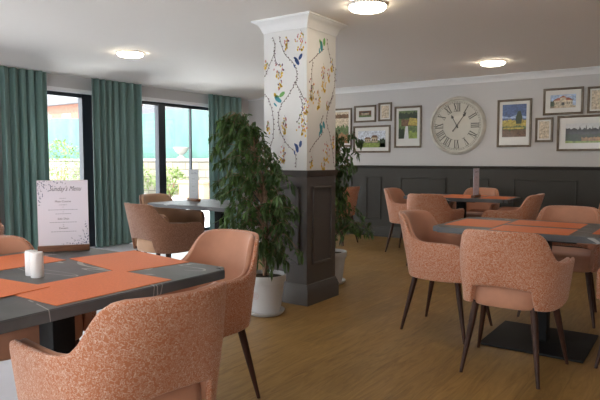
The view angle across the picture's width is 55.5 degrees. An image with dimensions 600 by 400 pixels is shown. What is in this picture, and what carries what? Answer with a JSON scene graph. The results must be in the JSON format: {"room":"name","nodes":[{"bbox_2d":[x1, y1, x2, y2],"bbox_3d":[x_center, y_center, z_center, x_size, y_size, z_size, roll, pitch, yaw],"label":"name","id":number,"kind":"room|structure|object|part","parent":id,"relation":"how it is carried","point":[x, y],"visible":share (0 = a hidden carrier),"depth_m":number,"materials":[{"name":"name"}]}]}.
{"room":"restaurant dining room","nodes":[
{"label":"restaurant dining room","id":0,"kind":"room"},
{"bbox_2d":[0,73,247,234],"bbox_3d":[-4.239,-0.371,6.048,0.300,2.294,11.050,3,5,35],"label":"wall","id":1,"kind":"structure","parent":0,"point":[55,80],"depth_m":7.67,"materials":[{"name":"grey paint"}]},
{"bbox_2d":[47,86,95,246],"bbox_3d":[-3.200,-0.386,7.404,0.185,2.134,1.220,3,5,35],"label":"window","id":2,"kind":"structure","parent":1,"relation":"in","point":[84,97],"depth_m":7.79,"materials":[{"name":"black metal"}]},
{"bbox_2d":[142,97,209,229],"bbox_3d":[-1.988,-0.507,9.127,0.185,2.134,1.960,3,5,35],"label":"window","id":3,"kind":"structure","parent":1,"relation":"in","point":[159,104],"depth_m":8.89,"materials":[{"name":"black"}]},
{"bbox_2d":[251,11,347,306],"bbox_3d":[0.002,-0.326,4.936,0.594,2.360,0.594,3,5,35],"label":"column","id":4,"kind":"structure","parent":0,"point":[300,48],"depth_m":4.74,"materials":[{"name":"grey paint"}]},
{"bbox_3d":[0.002,-1.454,4.857,0.594,0.100,0.594,3,5,35],"label":"cornice","id":5,"kind":"part","parent":4,"relation":"part of","materials":[{"name":"white paint"}]},
{"bbox_3d":[0.002,0.295,4.979,0.478,1.115,0.478,3,5,35],"label":"dado casing","id":6,"kind":"part","parent":4,"relation":"part of","materials":[{"name":"grey paint"}]},
{"bbox_2d":[0,0,599,99],"bbox_3d":[-0.105,-1.470,3.063,10.400,0.316,11.250,3,5,35],"label":"ceiling","id":7,"kind":"structure","parent":0,"point":[214,47],"depth_m":5.55,"materials":[{"name":"white paint"}]},
{"bbox_2d":[0,66,49,249],"bbox_3d":[-3.304,-0.432,6.899,0.130,2.273,0.580,3,5,35],"label":"curtain","id":8,"kind":"object","parent":7,"relation":"hanging from","point":[23,93],"visible":0.72,"depth_m":6.86,"materials":[{"name":"teal fabric"}]},
{"bbox_2d":[91,78,143,247],"bbox_3d":[-2.551,-0.507,7.962,0.131,2.273,0.810,3,5,35],"label":"curtain","id":9,"kind":"object","parent":7,"relation":"hanging from","point":[116,106],"visible":0.91,"depth_m":7.94,"materials":[{"name":"teal fabric"}]},
{"bbox_2d":[116,50,143,57],"bbox_3d":[-1.837,-1.571,6.166,0.294,0.049,0.294,3,5,35],"label":"ceiling light","id":10,"kind":"object","parent":7,"relation":"attached to","point":[122,53],"visible":1,"depth_m":6.08,"materials":[{"name":"white"}]},
{"bbox_2d":[117,52,142,57],"bbox_3d":[-1.837,-1.563,6.167,0.274,0.034,0.274,3,5,35],"label":"diffuser","id":11,"kind":"object","parent":10,"relation":"attached to","point":[122,54],"depth_m":6.10,"materials":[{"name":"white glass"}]},
{"bbox_2d":[208,94,241,229],"bbox_3d":[-1.262,-0.636,9.795,0.132,2.273,0.820,3,5,35],"label":"curtain","id":12,"kind":"object","parent":7,"relation":"hanging from","point":[218,105],"visible":0.43,"depth_m":9.59,"materials":[{"name":"teal fabric"}]},
{"bbox_2d":[348,0,386,13],"bbox_3d":[0.506,-1.438,4.270,0.294,0.049,0.294,3,5,35],"label":"ceiling light","id":13,"kind":"object","parent":7,"relation":"attached to","point":[360,6],"visible":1,"depth_m":4.19,"materials":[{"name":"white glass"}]},
{"bbox_2d":[480,59,505,66],"bbox_3d":[2.277,-1.611,6.735,0.294,0.049,0.294,3,5,35],"label":"ceiling light","id":14,"kind":"object","parent":7,"relation":"attached to","point":[496,62],"visible":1,"depth_m":6.65,"materials":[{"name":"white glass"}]},
{"bbox_2d":[481,61,504,66],"bbox_3d":[2.277,-1.603,6.736,0.274,0.034,0.274,3,5,35],"label":"diffuser","id":15,"kind":"object","parent":14,"relation":"attached to","point":[484,63],"depth_m":6.67,"materials":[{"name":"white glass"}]},
{"bbox_2d":[0,226,599,399],"bbox_3d":[-0.105,1.036,3.239,10.400,0.120,11.250,3,5,35],"label":"floor","id":16,"kind":"structure","parent":0,"point":[351,344],"depth_m":3.60,"materials":[{"name":"brown wood"}]},
{"bbox_2d":[0,219,3,234],"bbox_3d":[-2.700,0.464,4.606,0.598,0.829,0.609,-3,5,-35],"label":"dining chair","id":17,"kind":"object","parent":16,"relation":"on","point":[1,225],"visible":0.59,"depth_m":4.63,"materials":[{"name":"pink fabric"}]},
{"bbox_2d":[0,235,96,360],"bbox_3d":[-1.332,0.606,2.594,0.609,0.829,0.598,3,5,35],"label":"dining chair","id":18,"kind":"object","parent":16,"relation":"on","point":[8,243],"visible":0.22,"depth_m":2.58,"materials":[{"name":"pink fabric"}]},
{"bbox_3d":[-1.276,0.570,2.554,0.470,0.121,0.464,3,5,35],"label":"seat","id":19,"kind":"part","parent":18,"relation":"part of","materials":[{"name":"pink fabric"}]},
{"bbox_2d":[0,248,224,353],"bbox_3d":[-1.088,0.669,2.249,1.135,0.750,1.185,3,5,35],"label":"dining table","id":20,"kind":"object","parent":16,"relation":"on","point":[56,324],"visible":0.59,"depth_m":2.21,"materials":[{"name":"stone"}]},
{"bbox_2d":[0,278,49,297],"bbox_3d":[-1.168,0.308,1.982,0.470,0.002,0.330,2,5,29],"label":"placemat","id":21,"kind":"object","parent":20,"relation":"on","point":[7,287],"visible":1,"depth_m":2.00,"materials":[{"name":"orange fabric"}]},
{"bbox_2d":[25,250,36,275],"bbox_3d":[-1.051,0.245,2.232,0.048,0.099,0.048,3,5,35],"label":"shaker","id":22,"kind":"object","parent":20,"relation":"on","point":[27,252],"visible":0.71,"depth_m":2.21,"materials":[{"name":"white ceramic"}]},
{"bbox_2d":[0,253,64,270],"bbox_3d":[-1.322,0.277,2.468,0.330,0.002,0.470,3,5,35],"label":"placemat","id":23,"kind":"object","parent":20,"relation":"on","point":[17,260],"visible":0.62,"depth_m":2.54,"materials":[{"name":"orange fabric"}]},
{"bbox_2d":[30,251,43,277],"bbox_3d":[-1.012,0.247,2.193,0.048,0.099,0.048,3,5,35],"label":"shaker","id":24,"kind":"object","parent":20,"relation":"on","point":[36,257],"visible":1,"depth_m":2.17,"materials":[{"name":"white ceramic"}]},
{"bbox_2d":[36,180,89,251],"bbox_3d":[-1.167,0.076,2.810,0.236,0.350,0.050,-1,4,-19],"label":"menu stand","id":25,"kind":"object","parent":20,"relation":"on","point":[62,205],"visible":1,"depth_m":2.81,"materials":[{"name":"white paper"}]},
{"bbox_2d":[15,270,170,305],"bbox_3d":[-0.752,0.306,2.045,0.330,0.002,0.470,3,5,35],"label":"placemat","id":26,"kind":"object","parent":20,"relation":"on","point":[65,291],"visible":1,"depth_m":2.02,"materials":[{"name":"orange fabric"}]},
{"bbox_2d":[69,250,187,271],"bbox_3d":[-0.770,0.270,2.557,0.470,0.002,0.330,4,6,44],"label":"placemat","id":27,"kind":"object","parent":20,"relation":"on","point":[126,261],"visible":1,"depth_m":2.54,"materials":[{"name":"orange fabric"}]},
{"bbox_2d":[9,281,226,399],"bbox_3d":[-0.524,0.659,1.834,0.609,0.829,0.598,4,5,43],"label":"dining chair","id":28,"kind":"object","parent":16,"relation":"on","point":[164,347],"visible":1,"depth_m":1.60,"materials":[{"name":"fabric"}]},
{"bbox_3d":[-0.574,0.618,1.876,0.470,0.121,0.464,4,5,43],"label":"seat","id":29,"kind":"part","parent":28,"relation":"part of","materials":[{"name":"pink fabric"}]},
{"bbox_2d":[124,202,203,257],"bbox_3d":[-1.266,0.427,5.143,0.598,0.829,0.609,4,5,43],"label":"dining chair","id":30,"kind":"object","parent":16,"relation":"on","point":[150,232],"visible":0.92,"depth_m":4.92,"materials":[{"name":"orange fabric"}]},
{"bbox_3d":[-1.221,0.385,5.190,0.464,0.121,0.470,4,5,43],"label":"seat","id":31,"kind":"part","parent":30,"relation":"part of","materials":[{"name":"beige fabric"}]},
{"bbox_2d":[139,193,204,257],"bbox_3d":[-1.424,0.356,6.145,0.609,0.829,0.598,3,5,33],"label":"dining chair","id":32,"kind":"object","parent":16,"relation":"on","point":[173,215],"visible":0.36,"depth_m":6.30,"materials":[{"name":"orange fabric"}]},
{"bbox_2d":[147,199,259,228],"bbox_3d":[-0.892,0.406,5.996,1.260,0.750,0.800,3,5,35],"label":"dining table","id":33,"kind":"object","parent":16,"relation":"on","point":[205,204],"visible":0.3,"depth_m":5.88,"materials":[{"name":"stone"}]},
{"bbox_2d":[187,169,200,201],"bbox_3d":[-1.168,-0.164,6.260,0.050,0.350,0.236,-3,5,-37],"label":"menu stand","id":34,"kind":"object","parent":33,"relation":"on","point":[193,173],"visible":1,"depth_m":6.25,"materials":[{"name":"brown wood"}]},
{"bbox_2d":[157,229,259,398],"bbox_3d":[-0.493,0.589,2.834,0.598,0.829,0.609,3,5,40],"label":"dining chair","id":35,"kind":"object","parent":16,"relation":"on","point":[235,250],"visible":0.43,"depth_m":2.88,"materials":[{"name":"pink fabric"}]},
{"bbox_3d":[-0.261,0.798,2.850,0.127,0.409,0.039,-1,4,-18],"label":"leg","id":36,"kind":"part","parent":35,"relation":"part of","materials":[{"name":"brown wood"}]},
{"bbox_2d":[208,112,303,316],"bbox_3d":[-0.343,0.107,4.417,0.787,1.567,0.680,3,5,35],"label":"potted plant","id":37,"kind":"object","parent":16,"relation":"on","point":[269,284],"visible":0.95,"depth_m":4.32,"materials":[{"name":"green plant"}]},
{"bbox_2d":[252,270,285,313],"bbox_3d":[-0.271,0.722,4.472,0.326,0.294,0.326,3,5,35],"label":"pot","id":38,"kind":"object","parent":37,"relation":"attached to","point":[268,291],"depth_m":4.36,"materials":[{"name":"white ceramic"}]},
{"bbox_2d":[335,249,346,281],"bbox_3d":[0.296,0.644,5.581,0.326,0.294,0.326,3,5,35],"label":"pot","id":39,"kind":"object","parent":16,"relation":"on","point":[340,254],"depth_m":5.48,"materials":[{"name":"grey ceramic"}]},
{"bbox_2d":[335,186,359,245],"bbox_3d":[0.562,0.210,8.230,0.609,0.829,0.598,3,5,35],"label":"dining chair","id":40,"kind":"object","parent":16,"relation":"on","point":[353,191],"visible":0.25,"depth_m":8.05,"materials":[{"name":"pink fabric"}]},
{"bbox_2d":[335,128,374,284],"bbox_3d":[0.432,0.049,5.519,0.600,1.530,0.450,0,4,6],"label":"fig","id":41,"kind":"object","parent":16,"relation":"on","point":[345,227],"visible":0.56,"depth_m":5.48,"materials":[{"name":"green plant"}]},
{"bbox_2d":[384,188,406,251],"bbox_3d":[1.400,0.262,7.485,0.609,0.829,0.598,3,5,35],"label":"dining chair","id":42,"kind":"object","parent":16,"relation":"on","point":[395,202],"visible":0.48,"depth_m":7.40,"materials":[{"name":"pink fabric"}]},
{"bbox_3d":[1.173,0.476,7.440,0.127,0.409,0.039,0,4,4],"label":"leg","id":43,"kind":"part","parent":42,"relation":"part of","materials":[{"name":"brown wood"}]},
{"bbox_3d":[1.378,0.455,7.731,0.039,0.409,0.127,-2,4,-23],"label":"leg","id":44,"kind":"part","parent":42,"relation":"part of","materials":[{"name":"brown wood"}]},
{"bbox_2d":[406,193,463,265],"bbox_3d":[1.506,0.330,6.517,0.598,0.829,0.609,3,5,35],"label":"dining chair","id":45,"kind":"object","parent":16,"relation":"on","point":[436,205],"visible":0.48,"depth_m":6.26,"materials":[{"name":"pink fabric"}]},
{"bbox_2d":[398,209,492,344],"bbox_3d":[1.003,0.502,4.072,0.609,0.829,0.598,3,5,37],"label":"dining chair","id":46,"kind":"object","parent":16,"relation":"on","point":[431,255],"visible":0.7,"depth_m":3.90,"materials":[{"name":"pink fabric"}]},
{"bbox_3d":[0.774,0.715,4.035,0.127,0.409,0.039,0,4,6],"label":"leg","id":47,"kind":"part","parent":46,"relation":"part of","materials":[{"name":"brown wood"}]},
{"bbox_3d":[0.990,0.695,4.319,0.039,0.409,0.127,-2,4,-21],"label":"leg","id":48,"kind":"part","parent":46,"relation":"part of","materials":[{"name":"brown wood"}]},
{"bbox_3d":[1.059,0.734,3.762,0.039,0.410,0.136,-1,4,-15],"label":"leg","id":49,"kind":"part","parent":46,"relation":"part of","materials":[{"name":"brown wood"}]},
{"bbox_3d":[1.331,0.708,4.121,0.136,0.410,0.039,0,4,-1],"label":"leg","id":50,"kind":"part","parent":46,"relation":"part of","materials":[{"name":"brown wood"}]},
{"bbox_2d":[403,193,521,217],"bbox_3d":[2.002,0.330,7.089,1.280,0.750,0.700,3,5,35],"label":"dining table","id":51,"kind":"object","parent":16,"relation":"on","point":[460,202],"visible":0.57,"depth_m":6.72,"materials":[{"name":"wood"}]},
{"bbox_2d":[444,196,470,197],"bbox_3d":[1.880,-0.037,6.941,0.470,0.002,0.330,3,5,35],"label":"placemat","id":52,"kind":"object","parent":51,"relation":"on","point":[444,196],"visible":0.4,"depth_m":6.83,"materials":[{"name":"orange fabric"}]},
{"bbox_2d":[443,194,487,196],"bbox_3d":[2.092,-0.056,7.207,0.470,0.002,0.330,3,5,35],"label":"placemat","id":53,"kind":"object","parent":51,"relation":"on","point":[450,194],"visible":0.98,"depth_m":7.21,"materials":[{"name":"orange fabric"}]},
{"bbox_2d":[471,168,480,197],"bbox_3d":[2.117,-0.208,6.849,0.050,0.350,0.236,3,5,33],"label":"menu stand","id":54,"kind":"object","parent":51,"relation":"on","point":[476,194],"visible":1,"depth_m":6.83,"materials":[{"name":"white paper"}]},
{"bbox_2d":[481,196,515,198],"bbox_3d":[2.357,-0.028,6.803,0.330,0.002,0.470,3,5,35],"label":"placemat","id":55,"kind":"object","parent":51,"relation":"on","point":[487,197],"visible":1,"depth_m":6.82,"materials":[{"name":"orange fabric"}]},
{"bbox_2d":[449,187,499,217],"bbox_3d":[2.320,0.262,7.488,0.598,0.829,0.609,3,5,35],"label":"dining chair","id":56,"kind":"object","parent":16,"relation":"on","point":[477,206],"visible":0.32,"depth_m":7.59,"materials":[{"name":"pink fabric"}]},
{"bbox_3d":[2.283,0.228,7.430,0.464,0.121,0.470,3,5,35],"label":"seat","id":57,"kind":"part","parent":56,"relation":"part of","materials":[{"name":"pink fabric"}]},
{"bbox_2d":[481,193,544,219],"bbox_3d":[2.421,0.337,6.427,0.609,0.829,0.598,3,5,35],"label":"dining chair","id":58,"kind":"object","parent":16,"relation":"on","point":[529,209],"visible":0.56,"depth_m":6.17,"materials":[{"name":"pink fabric"}]},
{"bbox_2d":[433,217,599,363],"bbox_3d":[1.670,0.556,3.855,1.340,0.750,0.850,3,5,35],"label":"dining table","id":59,"kind":"object","parent":16,"relation":"on","point":[509,335],"visible":0.6,"depth_m":3.73,"materials":[{"name":"stone"}]},
{"bbox_2d":[445,219,510,227],"bbox_3d":[1.280,0.163,4.083,0.330,0.002,0.470,3,5,35],"label":"placemat","id":60,"kind":"object","parent":59,"relation":"on","point":[465,222],"visible":1,"depth_m":4.03,"materials":[{"name":"orange fabric"}]},
{"bbox_2d":[490,225,576,234],"bbox_3d":[1.506,0.192,3.675,0.470,0.002,0.330,3,5,35],"label":"placemat","id":61,"kind":"object","parent":59,"relation":"on","point":[542,230],"visible":1,"depth_m":3.68,"materials":[{"name":"orange fabric"}]},
{"bbox_3d":[1.595,0.929,3.793,0.620,0.016,0.620,3,5,35],"label":"plate","id":62,"kind":"part","parent":59,"relation":"part of","materials":[{"name":"black metal"}]},
{"bbox_2d":[508,220,587,228],"bbox_3d":[1.739,0.169,4.006,0.470,0.002,0.330,3,5,35],"label":"placemat","id":63,"kind":"object","parent":59,"relation":"on","point":[518,222],"visible":1,"depth_m":3.97,"materials":[{"name":"orange fabric"}]},
{"bbox_3d":[1.595,0.234,3.744,0.480,0.014,0.480,3,5,35],"label":"support plate","id":64,"kind":"part","parent":59,"relation":"part of","materials":[{"name":"black metal"}]},
{"bbox_2d":[459,229,574,388],"bbox_3d":[1.197,0.560,3.248,0.598,0.829,0.609,3,5,35],"label":"dining chair","id":65,"kind":"object","parent":16,"relation":"on","point":[521,271],"visible":1,"depth_m":3.05,"materials":[{"name":"pink fabric"}]},
{"bbox_3d":[0.963,0.770,3.242,0.127,0.409,0.039,-2,4,-23],"label":"leg","id":66,"kind":"part","parent":65,"relation":"part of","materials":[{"name":"brown wood"}]},
{"bbox_3d":[1.150,0.746,3.590,0.039,0.410,0.136,0,4,-3],"label":"leg","id":67,"kind":"part","parent":65,"relation":"part of","materials":[{"name":"brown wood"}]},
{"bbox_3d":[1.235,0.518,3.301,0.464,0.121,0.470,3,5,35],"label":"seat","id":68,"kind":"part","parent":65,"relation":"part of","materials":[{"name":"pink fabric"}]},
{"bbox_3d":[1.255,0.784,3.038,0.039,0.409,0.127,0,4,4],"label":"leg","id":69,"kind":"part","parent":65,"relation":"part of","materials":[{"name":"brown wood"}]},
{"bbox_3d":[1.519,0.764,3.331,0.136,0.410,0.039,-1,4,-17],"label":"leg","id":70,"kind":"part","parent":65,"relation":"part of","materials":[{"name":"brown wood"}]},
{"bbox_2d":[517,205,599,328],"bbox_3d":[2.053,0.476,4.434,0.598,0.829,0.609,3,5,35],"label":"dining chair","id":71,"kind":"object","parent":16,"relation":"on","point":[587,260],"visible":0.39,"depth_m":4.43,"materials":[{"name":"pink fabric"}]},
{"bbox_3d":[2.015,0.442,4.375,0.464,0.121,0.470,3,5,35],"label":"seat","id":72,"kind":"part","parent":71,"relation":"part of","materials":[{"name":"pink fabric"}]},
{"bbox_3d":[2.100,0.708,4.122,0.039,0.410,0.136,0,4,-3],"label":"leg","id":73,"kind":"part","parent":71,"relation":"part of","materials":[{"name":"brown wood"}]},
{"bbox_3d":[2.287,0.684,4.469,0.127,0.409,0.039,-2,4,-23],"label":"leg","id":74,"kind":"part","parent":71,"relation":"part of","materials":[{"name":"brown wood"}]},
{"bbox_2d":[594,267,599,368],"bbox_3d":[2.095,0.555,3.316,0.609,0.829,0.598,3,5,35],"label":"dining chair","id":75,"kind":"object","parent":16,"relation":"on","point":[597,362],"visible":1,"depth_m":3.28,"materials":[{"name":"pink fabric"}]},
{"bbox_3d":[1.769,0.767,3.285,0.136,0.410,0.039,0,4,-3],"label":"leg","id":76,"kind":"part","parent":75,"relation":"part of","materials":[{"name":"brown wood"}]},
{"bbox_2d":[248,74,599,166],"bbox_3d":[3.112,-0.522,7.725,10.400,2.360,0.150,3,5,35],"label":"wall","id":77,"kind":"structure","parent":0,"point":[487,94],"depth_m":8.01,"materials":[{"name":"grey paint"}]},
{"bbox_2d":[335,108,351,146],"bbox_3d":[0.636,-1.180,9.311,0.475,0.620,0.026,3,5,35],"label":"framed picture","id":78,"kind":"object","parent":77,"relation":"attached to","point":[343,116],"visible":0.52,"depth_m":9.25,"materials":[{"name":"multicoloured paper"}]},
{"bbox_2d":[335,112,348,142],"bbox_3d":[0.639,-1.180,9.315,0.359,0.504,0.001,3,5,35],"label":"print","id":79,"kind":"object","parent":78,"relation":"attached to","point":[341,118],"depth_m":9.27},
{"bbox_2d":[354,105,375,122],"bbox_3d":[1.028,-1.363,9.023,0.388,0.265,0.026,3,5,35],"label":"framed picture","id":80,"kind":"object","parent":77,"relation":"attached to","point":[366,113],"visible":1,"depth_m":9.02,"materials":[{"name":"white paper"}]},
{"bbox_2d":[359,110,370,116],"bbox_3d":[1.030,-1.363,9.027,0.222,0.099,0.001,3,5,35],"label":"print","id":81,"kind":"object","parent":80,"relation":"attached to","point":[362,113],"depth_m":9.03,"materials":[{"name":"paper"}]},
{"bbox_2d":[353,125,390,152],"bbox_3d":[1.125,-0.959,8.983,0.650,0.425,0.026,3,5,35],"label":"framed picture","id":82,"kind":"object","parent":77,"relation":"attached to","point":[376,138],"visible":0.9,"depth_m":8.96,"materials":[{"name":"multicoloured paper"}]},
{"bbox_2d":[358,130,385,147],"bbox_3d":[1.127,-0.959,8.986,0.484,0.259,0.003,3,5,35],"label":"print","id":83,"kind":"object","parent":82,"relation":"attached to","point":[371,138],"depth_m":8.97,"materials":[{"name":"paper"}]},
{"bbox_2d":[378,102,391,120],"bbox_3d":[1.315,-1.363,8.820,0.225,0.285,0.026,3,5,35],"label":"framed picture","id":84,"kind":"object","parent":77,"relation":"attached to","point":[384,109],"visible":1,"depth_m":8.82,"materials":[{"name":"beige paper"}]},
{"bbox_2d":[381,106,388,117],"bbox_3d":[1.318,-1.364,8.825,0.129,0.189,0.001,3,5,35],"label":"print","id":85,"kind":"object","parent":84,"relation":"attached to","point":[384,109],"depth_m":8.83,"materials":[{"name":"paper"}]},
{"bbox_2d":[394,105,421,147],"bbox_3d":[1.628,-1.103,8.618,0.440,0.625,0.026,3,5,35],"label":"framed picture","id":86,"kind":"object","parent":77,"relation":"attached to","point":[407,119],"visible":1,"depth_m":8.62,"materials":[{"name":"multicoloured paper"}]},
{"bbox_2d":[398,110,416,138],"bbox_3d":[1.631,-1.139,8.620,0.304,0.419,0.002,3,5,35],"label":"print","id":87,"kind":"object","parent":86,"relation":"attached to","point":[407,119],"depth_m":8.62},
{"bbox_2d":[257,218,586,248],"bbox_3d":[3.134,0.583,7.659,10.000,0.165,0.022,3,5,35],"label":"baseboard","id":88,"kind":"structure","parent":77,"relation":"attached to","point":[382,231],"depth_m":8.92,"materials":[{"name":"grey paint"}]},
{"bbox_2d":[248,165,599,226],"bbox_3d":[3.136,0.109,7.628,10.000,1.115,0.052,3,5,35],"label":"wainscoting","id":89,"kind":"structure","parent":77,"relation":"attached to","point":[570,186],"depth_m":8.10,"materials":[{"name":"grey paint"}]},
{"bbox_2d":[248,66,599,100],"bbox_3d":[3.129,-1.646,7.496,10.000,0.085,0.075,3,5,35],"label":"trim","id":90,"kind":"structure","parent":77,"relation":"attached to","point":[595,69],"depth_m":7.97,"materials":[{"name":"white paint"}]},
{"bbox_2d":[430,97,485,154],"bbox_3d":[2.248,-1.065,8.172,0.830,0.830,0.047,3,5,35],"label":"wall clock","id":91,"kind":"object","parent":77,"relation":"attached to","point":[458,124],"visible":1,"depth_m":8.16,"materials":[{"name":"grey"}]},
{"bbox_2d":[496,98,531,146],"bbox_3d":[2.901,-1.041,7.727,0.450,0.645,0.026,3,5,35],"label":"framed picture","id":92,"kind":"object","parent":77,"relation":"attached to","point":[514,116],"visible":1,"depth_m":7.73,"materials":[{"name":"paper"}]},
{"bbox_2d":[502,104,526,136],"bbox_3d":[2.904,-1.076,7.729,0.314,0.439,0.002,3,5,35],"label":"print","id":93,"kind":"object","parent":92,"relation":"attached to","point":[514,116],"depth_m":7.73},
{"bbox_2d":[535,117,553,141],"bbox_3d":[3.216,-0.924,7.514,0.220,0.322,0.026,3,5,35],"label":"framed picture","id":94,"kind":"object","parent":77,"relation":"attached to","point":[543,126],"visible":1,"depth_m":7.52,"materials":[{"name":"brown wood"}]},
{"bbox_2d":[539,121,548,138],"bbox_3d":[3.219,-0.925,7.518,0.124,0.226,0.001,3,5,35],"label":"print","id":95,"kind":"object","parent":94,"relation":"attached to","point":[543,125],"depth_m":7.52,"materials":[{"name":"paper"}]},
{"bbox_2d":[543,86,583,115],"bbox_3d":[3.396,-1.276,7.363,0.480,0.345,0.026,3,5,35],"label":"framed picture","id":96,"kind":"object","parent":77,"relation":"attached to","point":[567,100],"visible":1,"depth_m":7.36,"materials":[{"name":"brown wood"}]},
{"bbox_2d":[550,94,575,107],"bbox_3d":[3.399,-1.276,7.366,0.304,0.169,0.002,3,5,35],"label":"print","id":97,"kind":"object","parent":96,"relation":"attached to","point":[556,100],"depth_m":7.37,"materials":[{"name":"paper"}]},
{"bbox_2d":[556,114,599,150],"bbox_3d":[3.687,-0.848,7.188,0.830,0.455,0.026,3,5,35],"label":"framed picture","id":98,"kind":"object","parent":77,"relation":"attached to","point":[574,132],"visible":1,"depth_m":7.28,"materials":[{"name":"paper"}]},
{"bbox_2d":[565,123,599,142],"bbox_3d":[3.690,-0.848,7.192,0.624,0.249,0.002,3,5,35],"label":"print","id":99,"kind":"object","parent":98,"relation":"attached to","point":[574,132],"depth_m":7.26},
{"bbox_2d":[587,86,599,113],"bbox_3d":[3.755,-1.254,7.112,0.305,0.333,0.026,3,5,35],"label":"framed picture","id":100,"kind":"object","parent":77,"relation":"attached to","point":[593,95],"visible":1,"depth_m":7.16,"materials":[{"name":"beige paper"}]},
{"bbox_2d":[591,90,599,108],"bbox_3d":[3.757,-1.255,7.116,0.209,0.237,0.001,3,5,35],"label":"print","id":101,"kind":"object","parent":100,"relation":"attached to","point":[595,94],"depth_m":7.15,"materials":[{"name":"paper"}]},
{"label":"outside","id":102,"kind":"structure","parent":0,"visible":0},
{"bbox_2d":[171,195,209,226],"bbox_3d":[-12.465,-0.290,24.057,72.000,0.110,65.000,3,5,35],"label":"ground","id":103,"kind":"structure","parent":102,"point":[176,197],"depth_m":14.31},
{"bbox_2d":[49,139,79,179],"bbox_3d":[-9.997,-1.435,23.828,2.109,2.216,2.091,3,5,35],"label":"shrub","id":104,"kind":"object","parent":103,"relation":"on","point":[55,141],"visible":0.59,"depth_m":23.80,"materials":[{"name":"green plant"}]},
{"bbox_2d":[47,95,142,118],"bbox_3d":[-15.509,-6.230,47.213,15.000,8.500,8.800,3,5,35],"label":"brick house","id":105,"kind":"structure","parent":103,"relation":"on","point":[58,106],"depth_m":44.05,"materials":[{"name":"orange brick"}]},
{"bbox_2d":[48,109,208,158],"bbox_3d":[-8.033,-2.267,25.014,28.000,3.700,0.220,3,5,35],"label":"fence","id":106,"kind":"object","parent":103,"relation":"on","point":[176,120],"visible":0.09,"depth_m":22.98,"materials":[{"name":"teal"}]},
{"bbox_2d":[49,161,208,194],"bbox_3d":[-8.227,-1.009,24.301,26.600,1.290,0.350,3,5,35],"label":"wall","id":107,"kind":"structure","parent":103,"relation":"on","point":[202,166],"depth_m":22.32,"materials":[{"name":"stone"}]},
{"bbox_2d":[49,159,208,160],"bbox_3d":[-8.227,-1.702,24.253,26.600,0.100,0.430,3,5,35],"label":"coping","id":108,"kind":"object","parent":107,"relation":"on","point":[50,159],"visible":0.02,"depth_m":21.71,"materials":[{"name":"grey"}]},
{"bbox_2d":[173,147,188,158],"bbox_3d":[-4.506,-1.784,21.623,0.600,0.432,0.600,3,5,35],"label":"urn","id":109,"kind":"object","parent":108,"relation":"on","point":[181,151],"visible":0.99,"depth_m":21.46,"materials":[{"name":"grey stone"}]},
{"bbox_2d":[143,164,153,190],"bbox_3d":[-6.305,-0.799,21.628,1.637,1.275,1.620,3,5,35],"label":"shrub","id":110,"kind":"object","parent":103,"relation":"on","point":[146,179],"visible":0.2,"depth_m":21.70,"materials":[{"name":"green plant"}]},
{"bbox_2d":[142,105,181,113],"bbox_3d":[-6.591,-3.990,37.423,6.600,5.400,6.600,3,5,35],"label":"house","id":111,"kind":"structure","parent":103,"relation":"on","point":[146,109],"depth_m":35.16,"materials":[{"name":"beige"}]},
{"bbox_2d":[150,166,188,196],"bbox_3d":[-4.663,-0.632,20.526,1.454,1.316,1.439,3,5,35],"label":"shrub","id":112,"kind":"object","parent":103,"relation":"on","point":[171,189],"visible":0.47,"depth_m":20.41,"materials":[{"name":"green plant"}]},
{"bbox_2d":[177,180,208,198],"bbox_3d":[-3.582,-0.356,19.640,1.280,0.640,0.580,3,5,35],"label":"planter","id":113,"kind":"object","parent":103,"relation":"on","point":[183,184],"visible":0.59,"depth_m":19.50,"materials":[{"name":"white"}]}
]}

